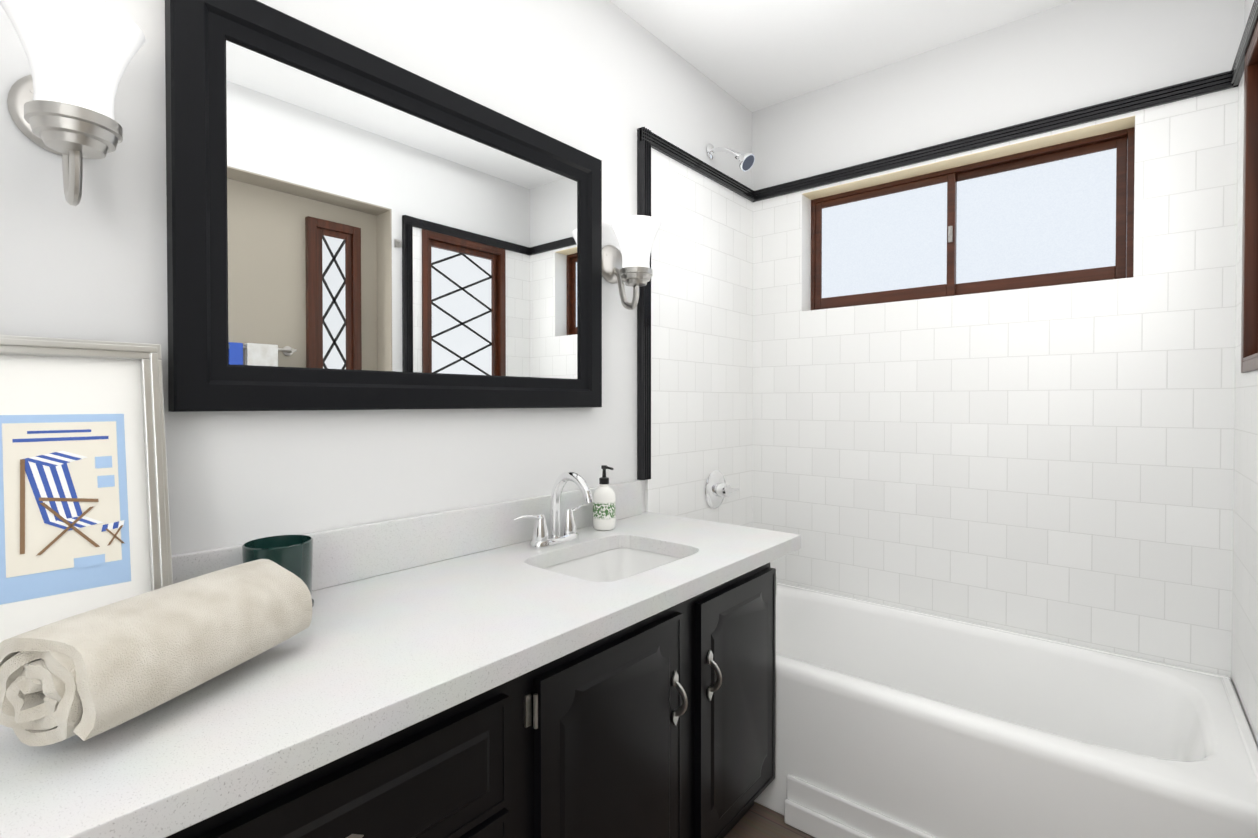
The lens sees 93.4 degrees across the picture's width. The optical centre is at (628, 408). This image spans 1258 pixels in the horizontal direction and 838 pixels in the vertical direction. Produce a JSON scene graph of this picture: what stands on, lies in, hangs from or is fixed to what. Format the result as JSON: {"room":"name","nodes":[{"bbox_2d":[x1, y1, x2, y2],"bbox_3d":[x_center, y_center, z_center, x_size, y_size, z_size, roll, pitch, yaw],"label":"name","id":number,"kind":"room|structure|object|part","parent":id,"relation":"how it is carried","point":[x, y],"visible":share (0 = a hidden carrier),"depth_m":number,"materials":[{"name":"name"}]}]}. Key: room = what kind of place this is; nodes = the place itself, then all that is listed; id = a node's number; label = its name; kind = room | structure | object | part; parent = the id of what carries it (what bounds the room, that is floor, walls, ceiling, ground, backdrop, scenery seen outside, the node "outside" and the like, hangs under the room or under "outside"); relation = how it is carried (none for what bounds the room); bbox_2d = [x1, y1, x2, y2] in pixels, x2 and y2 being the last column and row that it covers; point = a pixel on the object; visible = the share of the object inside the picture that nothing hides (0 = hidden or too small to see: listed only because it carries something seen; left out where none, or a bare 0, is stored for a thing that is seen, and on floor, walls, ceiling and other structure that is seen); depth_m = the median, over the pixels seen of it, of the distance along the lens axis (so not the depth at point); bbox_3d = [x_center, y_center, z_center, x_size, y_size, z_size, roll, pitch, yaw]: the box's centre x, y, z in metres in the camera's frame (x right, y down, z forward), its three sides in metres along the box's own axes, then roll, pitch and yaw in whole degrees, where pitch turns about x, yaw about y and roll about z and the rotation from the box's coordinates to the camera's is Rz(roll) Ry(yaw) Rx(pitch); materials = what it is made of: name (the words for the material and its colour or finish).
{"room":"bathroom","nodes":[
{"label":"bathroom","id":0,"kind":"room"},
{"bbox_2d":[0,0,751,554],"bbox_3d":[-0.508,-0.051,1.499,0.120,2.540,3.750,1,1,40],"label":"wall","id":1,"kind":"structure","parent":0,"point":[602,80],"depth_m":1.33,"materials":[{"name":"white paint"}]},
{"bbox_2d":[0,0,144,205],"bbox_3d":[-0.822,-0.440,0.877,0.185,0.272,0.162,1,1,40],"label":"sconce","id":2,"kind":"object","parent":1,"relation":"attached to","point":[80,54],"visible":1,"depth_m":0.84,"materials":[{"name":"white glass"}]},
{"bbox_3d":[-0.813,-0.501,0.869,0.162,0.149,0.162,1,1,40],"label":"lamp shade","id":3,"kind":"part","parent":2,"relation":"part of","materials":[{"name":"white glass"}]},
{"bbox_2d":[165,0,601,411],"bbox_3d":[-0.446,-0.385,1.443,0.038,0.770,1.090,1,1,40],"label":"mirror","id":4,"kind":"object","parent":1,"relation":"attached to","point":[350,226],"visible":1,"depth_m":1.27,"materials":[{"name":"black mirror"}]},
{"bbox_3d":[-0.453,-0.385,1.449,0.012,0.610,0.930,1,1,40],"label":"glass","id":5,"kind":"part","parent":4,"relation":"part of","materials":[{"name":"white"}]},
{"bbox_2d":[172,480,643,590],"bbox_3d":[-0.655,0.314,1.214,0.021,0.117,2.162,1,1,40],"label":"backsplash","id":6,"kind":"structure","parent":1,"relation":"attached to","point":[349,554],"depth_m":1.36,"materials":[{"name":"white stone"}]},
{"bbox_2d":[602,215,661,309],"bbox_3d":[0.013,-0.451,1.880,0.185,0.272,0.162,1,1,40],"label":"sconce","id":7,"kind":"object","parent":1,"relation":"attached to","point":[629,264],"visible":0.98,"depth_m":1.84,"materials":[{"name":"white glass"}]},
{"bbox_3d":[0.022,-0.513,1.872,0.162,0.149,0.162,1,1,40],"label":"lamp shade","id":8,"kind":"part","parent":7,"relation":"part of","materials":[{"name":"white glass"}]},
{"bbox_2d":[637,127,756,479],"bbox_3d":[0.292,-0.363,2.339,0.029,1.208,0.790,1,1,40],"label":"trim","id":9,"kind":"structure","parent":1,"relation":"attached to","point":[647,140],"depth_m":2.04,"materials":[{"name":"black wood"}]},
{"bbox_2d":[645,148,752,526],"bbox_3d":[0.310,0.144,2.380,0.012,2.130,0.777,1,1,40],"label":"wall tile","id":10,"kind":"structure","parent":1,"relation":"attached to","point":[701,340],"depth_m":2.33,"materials":[{"name":"white tile"}]},
{"bbox_2d":[705,470,738,508],"bbox_3d":[0.385,0.329,2.411,0.064,0.156,0.184,1,1,40],"label":"tub valve","id":11,"kind":"object","parent":10,"relation":"attached to","point":[718,489],"visible":1,"depth_m":2.38,"materials":[{"name":"silver metal"}]},
{"bbox_2d":[706,144,754,171],"bbox_3d":[0.404,-0.998,2.336,0.193,0.146,0.072,1,1,40],"label":"shower head","id":12,"kind":"object","parent":1,"relation":"attached to","point":[746,161],"depth_m":2.31,"materials":[{"name":"silver metal"}]},
{"bbox_2d":[724,802,814,837],"bbox_3d":[0.216,1.256,0.911,2.005,0.060,3.750,1,1,40],"label":"floor","id":13,"kind":"structure","parent":0,"point":[757,820],"depth_m":1.72,"materials":[{"name":"brown wood"}]},
{"bbox_2d":[176,555,784,837],"bbox_3d":[-0.437,0.820,1.079,0.536,0.810,2.201,1,1,40],"label":"bathroom vanity","id":14,"kind":"object","parent":13,"relation":"on","point":[554,665],"depth_m":1.16,"materials":[{"name":"painted wood"},{"name":"quartz"},{"name":"brushed nickel"}]},
{"bbox_2d":[0,512,800,837],"bbox_3d":[-0.426,0.394,1.059,0.572,0.039,2.216,1,1,40],"label":"countertop","id":15,"kind":"structure","parent":14,"relation":"on","point":[380,657],"depth_m":0.84,"materials":[{"name":"white stone"}]},
{"bbox_2d":[0,335,172,642],"bbox_3d":[-0.842,0.134,0.881,0.100,0.482,0.250,1,1,40],"label":"picture frame","id":16,"kind":"object","parent":15,"relation":"on","point":[84,513],"visible":0.79,"depth_m":0.90,"materials":[{"name":"silver metal"}]},
{"bbox_2d":[0,559,311,745],"bbox_3d":[-0.603,0.303,0.791,0.159,0.125,0.336,0,1,12],"label":"rolled towel","id":17,"kind":"object","parent":15,"relation":"on","point":[84,676],"visible":1,"depth_m":0.69,"materials":[{"name":"beige fabric"}]},
{"bbox_2d":[242,535,313,606],"bbox_3d":[-0.652,0.309,1.102,0.116,0.127,0.116,1,1,40],"label":"cup","id":18,"kind":"object","parent":15,"relation":"on","point":[293,554],"visible":0.54,"depth_m":1.08,"materials":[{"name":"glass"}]},
{"bbox_2d":[512,471,595,550],"bbox_3d":[-0.160,0.267,1.590,0.168,0.201,0.276,1,1,40],"label":"faucet","id":19,"kind":"object","parent":15,"relation":"on","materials":[{"name":"silver metal"}]},
{"bbox_2d":[593,465,615,530],"bbox_3d":[-0.075,0.268,1.806,0.070,0.194,0.070,1,1,40],"label":"soap dispenser","id":20,"kind":"object","parent":15,"relation":"on","point":[604,508],"visible":1,"depth_m":1.78,"materials":[{"name":"plastic"}]},
{"bbox_2d":[540,543,679,582],"bbox_3d":[-0.035,0.473,1.501,0.336,0.152,0.436,1,1,40],"label":"sink","id":21,"kind":"object","parent":15,"relation":"in","point":[615,560],"depth_m":1.68,"materials":[{"name":"white ceramic"}]},
{"bbox_2d":[754,582,1257,837],"bbox_3d":[0.888,0.989,1.885,1.519,0.452,0.785,1,1,40],"label":"bathtub","id":22,"kind":"object","parent":13,"relation":"on","point":[894,722],"visible":0.67,"depth_m":1.64,"materials":[{"name":"white ceramic"}]},
{"bbox_2d":[609,0,1073,111],"bbox_3d":[0.216,-1.344,0.880,2.005,0.060,3.750,1,1,40],"label":"ceiling","id":23,"kind":"structure","parent":0,"point":[753,55],"depth_m":2.09,"materials":[{"name":"white paint"}]},
{"bbox_2d":[752,0,1244,190],"bbox_3d":[1.305,-0.059,2.217,1.747,2.540,0.250,1,1,40],"label":"wall","id":24,"kind":"structure","parent":0,"point":[1071,56],"depth_m":2.05,"materials":[{"name":"white paint"}]},
{"bbox_2d":[801,115,1135,311],"bbox_3d":[1.174,-0.658,2.203,1.074,0.497,0.095,1,1,40],"label":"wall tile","id":25,"kind":"structure","parent":24,"relation":"attached to","point":[806,261],"depth_m":2.54,"materials":[{"name":"white tile"}]},
{"bbox_2d":[802,116,1134,199],"bbox_3d":[1.174,-0.905,2.200,1.072,0.002,0.095,1,1,40],"label":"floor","id":26,"kind":"structure","parent":24,"relation":"attached to","point":[1081,133],"depth_m":2.12,"materials":[{"name":"beige paint"}]},
{"bbox_2d":[811,127,1134,309],"bbox_3d":[1.220,-0.658,2.258,1.074,0.497,0.050,1,1,40],"label":"window","id":27,"kind":"structure","parent":24,"relation":"in","point":[1060,214],"depth_m":2.19,"materials":[{"name":"brown wood"}]},
{"bbox_2d":[948,226,952,242],"bbox_3d":[1.207,-0.658,2.227,0.014,0.060,0.022,1,1,40],"label":"window latch","id":28,"kind":"object","parent":27,"relation":"attached to","point":[950,233],"depth_m":2.23,"materials":[{"name":"silver metal"}]},
{"bbox_2d":[757,73,1220,200],"bbox_3d":[1.131,-0.942,2.163,1.535,0.046,0.017,1,1,40],"label":"trim","id":29,"kind":"structure","parent":24,"relation":"attached to","point":[1209,84],"depth_m":2.01,"materials":[{"name":"black wood"}]},
{"bbox_2d":[752,87,1237,678],"bbox_3d":[1.144,0.146,2.183,1.547,2.130,0.012,1,1,40],"label":"wall tile","id":30,"kind":"structure","parent":24,"relation":"attached to","point":[1056,463],"depth_m":1.99,"materials":[{"name":"white tile"}]},
{"bbox_2d":[1244,0,1253,28],"bbox_3d":[0.712,-0.037,0.296,0.200,2.540,3.462,1,1,40],"label":"wall","id":31,"kind":"structure","parent":0,"point":[1248,5],"depth_m":1.64,"materials":[{"name":"white paint"}]},
{"bbox_2d":[1221,0,1257,90],"bbox_3d":[1.452,0.133,1.365,0.029,2.176,0.810,1,1,40],"label":"trim","id":32,"kind":"structure","parent":31,"relation":"attached to","point":[1229,79],"depth_m":1.55,"materials":[{"name":"black wood"}]},
{"bbox_2d":[1231,72,1257,747],"bbox_3d":[1.479,0.156,1.385,0.012,2.130,0.785,1,1,40],"label":"wall tile","id":33,"kind":"structure","parent":31,"relation":"attached to","point":[1244,666],"depth_m":1.54,"materials":[{"name":"white tile"}]},
{"bbox_2d":[1241,22,1257,372],"bbox_3d":[1.446,-0.499,1.317,0.056,0.816,0.536,1,1,40],"label":"window","id":34,"kind":"structure","parent":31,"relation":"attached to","point":[1249,337],"depth_m":1.50,"materials":[{"name":"brown wood"}]}
]}

